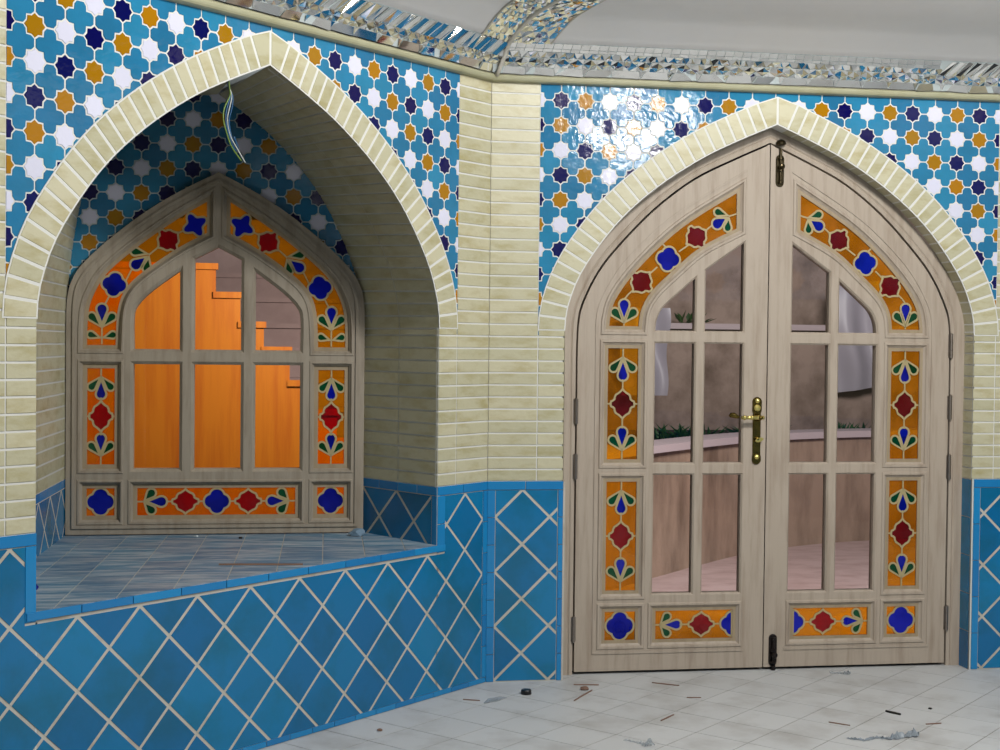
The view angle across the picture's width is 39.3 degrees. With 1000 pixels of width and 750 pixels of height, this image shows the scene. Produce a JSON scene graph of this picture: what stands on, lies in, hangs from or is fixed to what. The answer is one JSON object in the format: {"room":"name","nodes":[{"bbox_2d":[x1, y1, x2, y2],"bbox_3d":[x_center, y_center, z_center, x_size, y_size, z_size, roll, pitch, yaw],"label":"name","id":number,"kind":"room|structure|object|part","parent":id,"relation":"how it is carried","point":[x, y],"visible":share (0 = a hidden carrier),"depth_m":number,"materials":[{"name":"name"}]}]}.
{"room":"persian-style tiled hall","nodes":[
{"label":"persian-style tiled hall","id":0,"kind":"room"},
{"bbox_2d":[196,248,256,273],"bbox_3d":[-1.897,-0.565,7.139,3.600,3.700,3.000,0,1,-9],"label":"wall","id":1,"kind":"structure","parent":0,"point":[228,263],"depth_m":8.58,"materials":[{"name":"paint"}]},
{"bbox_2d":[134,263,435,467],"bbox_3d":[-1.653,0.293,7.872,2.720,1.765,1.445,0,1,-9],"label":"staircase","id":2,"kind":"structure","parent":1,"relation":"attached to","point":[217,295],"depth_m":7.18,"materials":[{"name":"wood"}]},
{"bbox_3d":[-1.548,0.323,7.194,2.720,1.739,0.040,0,1,-9],"label":"panel","id":3,"kind":"part","parent":2,"relation":"part of","materials":[{"name":"orange wood"}]},
{"bbox_2d":[0,0,491,749],"bbox_3d":[-0.807,-0.051,4.782,1.760,2.640,1.855,0,1,-9],"label":"wall","id":4,"kind":"structure","parent":0,"point":[110,110],"depth_m":5.00,"materials":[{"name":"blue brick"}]},
{"bbox_3d":[-1.138,-0.324,5.637,1.240,2.100,0.007,0,1,-9],"label":"niche star tile panel","id":5,"kind":"part","parent":4,"relation":"part of","materials":[{"name":"blue tile"}]},
{"bbox_2d":[65,172,364,534],"bbox_3d":[-1.133,-0.087,5.628,1.172,1.446,0.062,0,1,-9],"label":"window","id":6,"kind":"structure","parent":4,"relation":"in","point":[105,494],"depth_m":5.61,"materials":[{"name":"brown wood"}]},
{"bbox_3d":[-1.588,0.505,5.569,0.148,0.149,0.010,0,1,-9],"label":"stained glass panel","id":7,"kind":"part","parent":6,"relation":"part of","materials":[{"name":"blue glass"}]},
{"bbox_3d":[-1.585,0.164,5.561,0.148,0.424,0.010,0,1,-9],"label":"stained glass panel","id":8,"kind":"part","parent":6,"relation":"part of","materials":[{"name":"orange glass"}]},
{"bbox_3d":[-1.404,-0.414,5.576,0.501,0.631,0.010,0,1,-9],"label":"stained glass panel","id":9,"kind":"part","parent":6,"relation":"part of","materials":[{"name":"orange glass"}]},
{"bbox_3d":[-1.140,0.508,5.639,0.664,0.149,0.010,0,1,-9],"label":"stained glass panel","id":10,"kind":"part","parent":6,"relation":"part of","materials":[{"name":"orange glass"}]},
{"bbox_3d":[-0.856,-0.410,5.661,0.501,0.631,0.010,0,1,-9],"label":"stained glass panel","id":11,"kind":"part","parent":6,"relation":"part of","materials":[{"name":"orange glass"}]},
{"bbox_3d":[-0.691,0.511,5.708,0.148,0.149,0.010,0,1,-9],"label":"stained glass panel","id":12,"kind":"part","parent":6,"relation":"part of","materials":[{"name":"blue glass"}]},
{"bbox_3d":[-0.687,0.171,5.701,0.148,0.424,0.010,0,1,-9],"label":"stained glass panel","id":13,"kind":"part","parent":6,"relation":"part of","materials":[{"name":"orange glass"}]},
{"bbox_3d":[-0.766,-0.664,4.665,1.436,1.030,1.362,0,1,-9],"label":"star tile panel","id":14,"kind":"part","parent":4,"relation":"part of","materials":[{"name":"blue tile"}]},
{"bbox_2d":[222,81,245,162],"bbox_3d":[-0.868,-0.840,4.572,0.017,0.287,0.095,2,2,38],"label":"wires","id":15,"kind":"object","parent":4,"relation":"hanging from","point":[228,131],"visible":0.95,"depth_m":4.55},
{"bbox_2d":[219,563,302,564],"bbox_3d":[-0.830,0.657,4.860,0.289,0.006,0.012,1,1,-4],"label":"stick","id":16,"kind":"object","parent":4,"relation":"on","point":[219,563],"visible":1,"depth_m":4.86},
{"bbox_2d":[167,0,507,81],"bbox_3d":[-0.710,-1.225,4.614,0.131,0.140,2.376,2,2,38],"label":"trim","id":17,"kind":"structure","parent":4,"relation":"attached to","point":[367,19],"depth_m":4.97,"materials":[{"name":"metal"}]},
{"bbox_2d":[349,528,364,536],"bbox_3d":[-0.574,0.630,5.631,0.064,0.031,0.067,1,1,32],"label":"lump","id":18,"kind":"object","parent":4,"relation":"on","point":[358,532],"visible":1,"depth_m":5.61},
{"bbox_2d":[259,663,999,749],"bbox_3d":[1.445,1.324,2.600,7.038,0.006,6.800,0,1,-9],"label":"floor","id":19,"kind":"structure","parent":0,"point":[781,708],"depth_m":5.20,"materials":[{"name":"tile"}]},
{"bbox_2d":[521,688,530,694],"bbox_3d":[0.102,1.235,5.461,0.042,0.018,0.042,0,1,-9],"label":"cap","id":20,"kind":"object","parent":19,"relation":"on","point":[525,691],"visible":1,"depth_m":5.44,"materials":[{"name":"black plastic"}]},
{"bbox_2d":[574,690,591,700],"bbox_3d":[0.323,1.245,5.445,0.007,0.004,0.184,1,1,26],"label":"wood splinter","id":21,"kind":"object","parent":19,"relation":"on","point":[590,690],"visible":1,"depth_m":5.44,"materials":[{"name":"brown wood"}]},
{"bbox_2d":[580,686,588,689],"bbox_3d":[0.334,1.238,5.537,0.036,0.014,0.037,0,1,-9],"label":"chip","id":22,"kind":"object","parent":19,"relation":"on","point":[582,687],"visible":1,"depth_m":5.53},
{"bbox_2d":[652,682,678,685],"bbox_3d":[0.666,1.244,5.639,0.114,0.004,0.008,1,1,25],"label":"wood splinter","id":23,"kind":"object","parent":19,"relation":"on","point":[652,682],"visible":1,"depth_m":5.64,"materials":[{"name":"wood"}]},
{"bbox_2d":[848,727,918,740],"bbox_3d":[1.343,1.255,4.896,0.268,0.028,0.064,0,1,-16],"label":"plastic film","id":24,"kind":"object","parent":19,"relation":"on","point":[898,735],"visible":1,"depth_m":4.90,"materials":[{"name":"grey"}]},
{"bbox_2d":[885,710,900,714],"bbox_3d":[1.468,1.261,5.232,0.018,0.006,0.064,0,2,-39],"label":"strip","id":25,"kind":"object","parent":19,"relation":"on","point":[888,711],"visible":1,"depth_m":5.22,"materials":[{"name":"plastic"}]},
{"bbox_2d":[370,0,999,62],"bbox_3d":[1.584,-1.397,2.831,5.979,0.332,5.980,0,1,-9],"label":"ceiling","id":26,"kind":"structure","parent":0,"point":[944,30],"depth_m":5.45,"materials":[{"name":"paint"}]},
{"bbox_2d":[482,0,605,76],"bbox_3d":[0.226,-1.327,5.154,0.319,0.312,0.942,0,1,-31],"label":"trim","id":27,"kind":"structure","parent":26,"relation":"attached to","point":[539,21],"depth_m":5.34,"materials":[{"name":"metal"}]},
{"bbox_3d":[0.198,-1.320,5.201,0.017,0.295,0.833,0,1,-31],"label":"corner cord","id":28,"kind":"part","parent":27,"relation":"part of","materials":[{"name":"multicoloured mirror"}]},
{"bbox_2d":[485,72,999,681],"bbox_3d":[1.137,-0.053,5.840,2.405,2.640,0.086,0,1,-9],"label":"wall","id":29,"kind":"structure","parent":0,"point":[569,162],"depth_m":5.68,"materials":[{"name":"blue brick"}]},
{"bbox_2d":[494,41,999,101],"bbox_3d":[1.150,-1.229,5.713,2.375,0.140,0.131,0,1,-9],"label":"trim","id":30,"kind":"structure","parent":29,"relation":"attached to","point":[679,66],"depth_m":5.68,"materials":[{"name":"metal"}]},
{"bbox_3d":[1.143,-1.175,5.760,2.375,0.031,0.039,0,1,-9],"label":"moulding","id":31,"kind":"part","parent":30,"relation":"part of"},
{"bbox_2d":[563,128,964,674],"bbox_3d":[1.122,0.101,5.883,1.770,2.288,0.108,0,1,-9],"label":"door","id":32,"kind":"structure","parent":29,"relation":"in","point":[767,193],"depth_m":5.89,"materials":[{"name":"brown wood"}]},
{"bbox_3d":[0.497,1.043,5.825,0.164,0.153,0.010,0,1,-9],"label":"stained glass panel","id":33,"kind":"part","parent":32,"relation":"part of","materials":[{"name":"blue glass"}]},
{"bbox_3d":[0.501,0.669,5.817,0.164,0.489,0.010,0,1,-9],"label":"stained glass panel","id":34,"kind":"part","parent":32,"relation":"part of","materials":[{"name":"orange glass"}]},
{"bbox_3d":[0.507,0.119,5.805,0.164,0.496,0.010,0,1,-9],"label":"stained glass panel","id":35,"kind":"part","parent":32,"relation":"part of","materials":[{"name":"orange glass"}]},
{"bbox_3d":[0.720,-0.489,5.824,0.576,0.612,0.010,0,1,-9],"label":"stained glass panel","id":36,"kind":"part","parent":32,"relation":"part of","materials":[{"name":"orange glass"}]},
{"bbox_3d":[0.812,1.045,5.874,0.368,0.153,0.010,0,1,-9],"label":"stained glass panel","id":37,"kind":"part","parent":32,"relation":"part of","materials":[{"name":"orange glass"}]},
{"bbox_3d":[1.024,0.174,5.842,0.154,0.037,0.054,0,1,-9],"label":"lever","id":38,"kind":"part","parent":32,"relation":"part of","materials":[{"name":"gold metal"}]},
{"bbox_3d":[1.078,0.234,5.875,0.040,0.283,0.016,0,1,-9],"label":"plate","id":39,"kind":"part","parent":32,"relation":"part of","materials":[{"name":"gold metal"}]},
{"bbox_3d":[1.151,1.161,5.914,0.036,0.135,0.005,0,1,-9],"label":"bolt plate","id":40,"kind":"part","parent":32,"relation":"part of","materials":[{"name":"black metal"}]},
{"bbox_3d":[1.154,1.161,5.899,0.026,0.111,0.038,0,1,-9],"label":"bolt rod","id":41,"kind":"part","parent":32,"relation":"part of","materials":[{"name":"black metal"}]},
{"bbox_3d":[1.173,-0.856,5.870,0.036,0.135,0.005,0,1,-9],"label":"bolt plate","id":42,"kind":"part","parent":32,"relation":"part of","materials":[{"name":"metal"}]},
{"bbox_3d":[1.176,-0.874,5.854,0.026,0.148,0.038,0,1,-9],"label":"bolt rod","id":43,"kind":"part","parent":32,"relation":"part of","materials":[{"name":"metal"}]},
{"bbox_3d":[1.405,1.050,5.966,0.368,0.153,0.010,0,1,-9],"label":"stained glass panel","id":44,"kind":"part","parent":32,"relation":"part of","materials":[{"name":"orange glass"}]},
{"bbox_3d":[1.531,-0.483,5.950,0.576,0.612,0.010,0,1,-9],"label":"stained glass panel","id":45,"kind":"part","parent":32,"relation":"part of","materials":[{"name":"orange glass"}]},
{"bbox_3d":[1.720,1.052,6.015,0.164,0.153,0.010,0,1,-9],"label":"stained glass panel","id":46,"kind":"part","parent":32,"relation":"part of","materials":[{"name":"blue glass"}]},
{"bbox_3d":[1.724,0.678,6.007,0.164,0.489,0.010,0,1,-9],"label":"stained glass panel","id":47,"kind":"part","parent":32,"relation":"part of","materials":[{"name":"orange glass"}]},
{"bbox_3d":[1.730,0.129,5.995,0.164,0.496,0.010,0,1,-9],"label":"stained glass panel","id":48,"kind":"part","parent":32,"relation":"part of","materials":[{"name":"orange glass"}]},
{"bbox_3d":[1.135,-0.667,5.787,1.975,1.030,0.006,0,1,-9],"label":"star tile panel","id":49,"kind":"part","parent":29,"relation":"part of","materials":[{"name":"blue tile"}]},
{"bbox_2d":[652,540,868,591],"bbox_3d":[3.550,1.232,10.097,7.500,0.096,7.310,0,1,-9],"label":"floor","id":50,"kind":"structure","parent":0,"point":[852,557],"depth_m":8.51,"materials":[{"name":"tile"}]},
{"bbox_2d":[652,430,690,577],"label":"planter","id":51,"kind":"object","parent":50,"relation":"on","point":[671,515],"depth_m":8.43,"materials":[{"name":"beige paint"}]},
{"bbox_2d":[654,423,728,439],"bbox_3d":[1.238,0.392,9.621,0.703,0.137,0.568,0,1,-33],"label":"leafy shrub","id":52,"kind":"object","parent":51,"relation":"on","point":[662,434],"visible":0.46,"depth_m":9.58,"materials":[{"name":"green plant"}]},
{"bbox_2d":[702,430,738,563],"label":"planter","id":53,"kind":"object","parent":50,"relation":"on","point":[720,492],"depth_m":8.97,"materials":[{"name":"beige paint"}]},
{"bbox_2d":[723,425,791,432],"bbox_3d":[1.886,0.390,10.275,0.610,0.126,0.418,0,1,-9],"label":"leafy shrub","id":54,"kind":"object","parent":53,"relation":"on","point":[735,429],"visible":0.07,"depth_m":10.23,"materials":[{"name":"green plant"}]},
{"bbox_2d":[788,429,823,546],"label":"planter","id":55,"kind":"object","parent":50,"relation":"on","point":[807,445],"depth_m":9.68,"materials":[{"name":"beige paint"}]},
{"bbox_2d":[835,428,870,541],"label":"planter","id":56,"kind":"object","parent":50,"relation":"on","point":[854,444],"depth_m":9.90,"materials":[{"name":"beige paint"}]},
{"bbox_2d":[838,421,870,428],"bbox_3d":[2.640,0.399,10.517,0.505,0.114,0.445,0,1,-9],"label":"leafy shrub","id":57,"kind":"object","parent":56,"relation":"on","point":[842,426],"visible":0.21,"depth_m":10.53,"materials":[{"name":"green plant"}]},
{"bbox_2d":[654,206,934,429],"bbox_3d":[3.307,-0.509,11.744,7.500,3.500,0.700,0,1,-9],"label":"wall","id":58,"kind":"structure","parent":0,"point":[723,278],"depth_m":11.28,"materials":[{"name":"paint"}]},
{"bbox_2d":[654,308,670,395],"bbox_3d":[1.103,-0.178,10.664,0.379,0.667,0.102,0,1,-9],"label":"sheet","id":59,"kind":"object","parent":58,"relation":"hanging from","point":[663,322],"visible":0.2,"depth_m":10.70,"materials":[{"name":"white fabric"}]},
{"bbox_2d":[670,323,824,330],"bbox_3d":[3.320,-0.379,11.658,7.500,0.045,0.640,0,1,-9],"label":"shelf","id":60,"kind":"object","parent":58,"relation":"attached to","point":[673,325],"depth_m":11.10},
{"bbox_2d":[674,311,714,322],"bbox_3d":[1.587,-0.474,11.374,0.351,0.114,0.237,1,1,5],"label":"herb","id":61,"kind":"object","parent":60,"relation":"on","point":[679,317],"visible":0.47,"depth_m":11.35,"materials":[{"name":"green plant"}]},
{"bbox_2d":[838,285,872,391],"bbox_3d":[2.822,-0.297,11.130,0.406,0.900,0.102,0,1,-9],"label":"sheet","id":62,"kind":"object","parent":58,"relation":"hanging from","point":[854,361],"visible":0.52,"depth_m":11.12,"materials":[{"name":"white fabric"}]}
]}

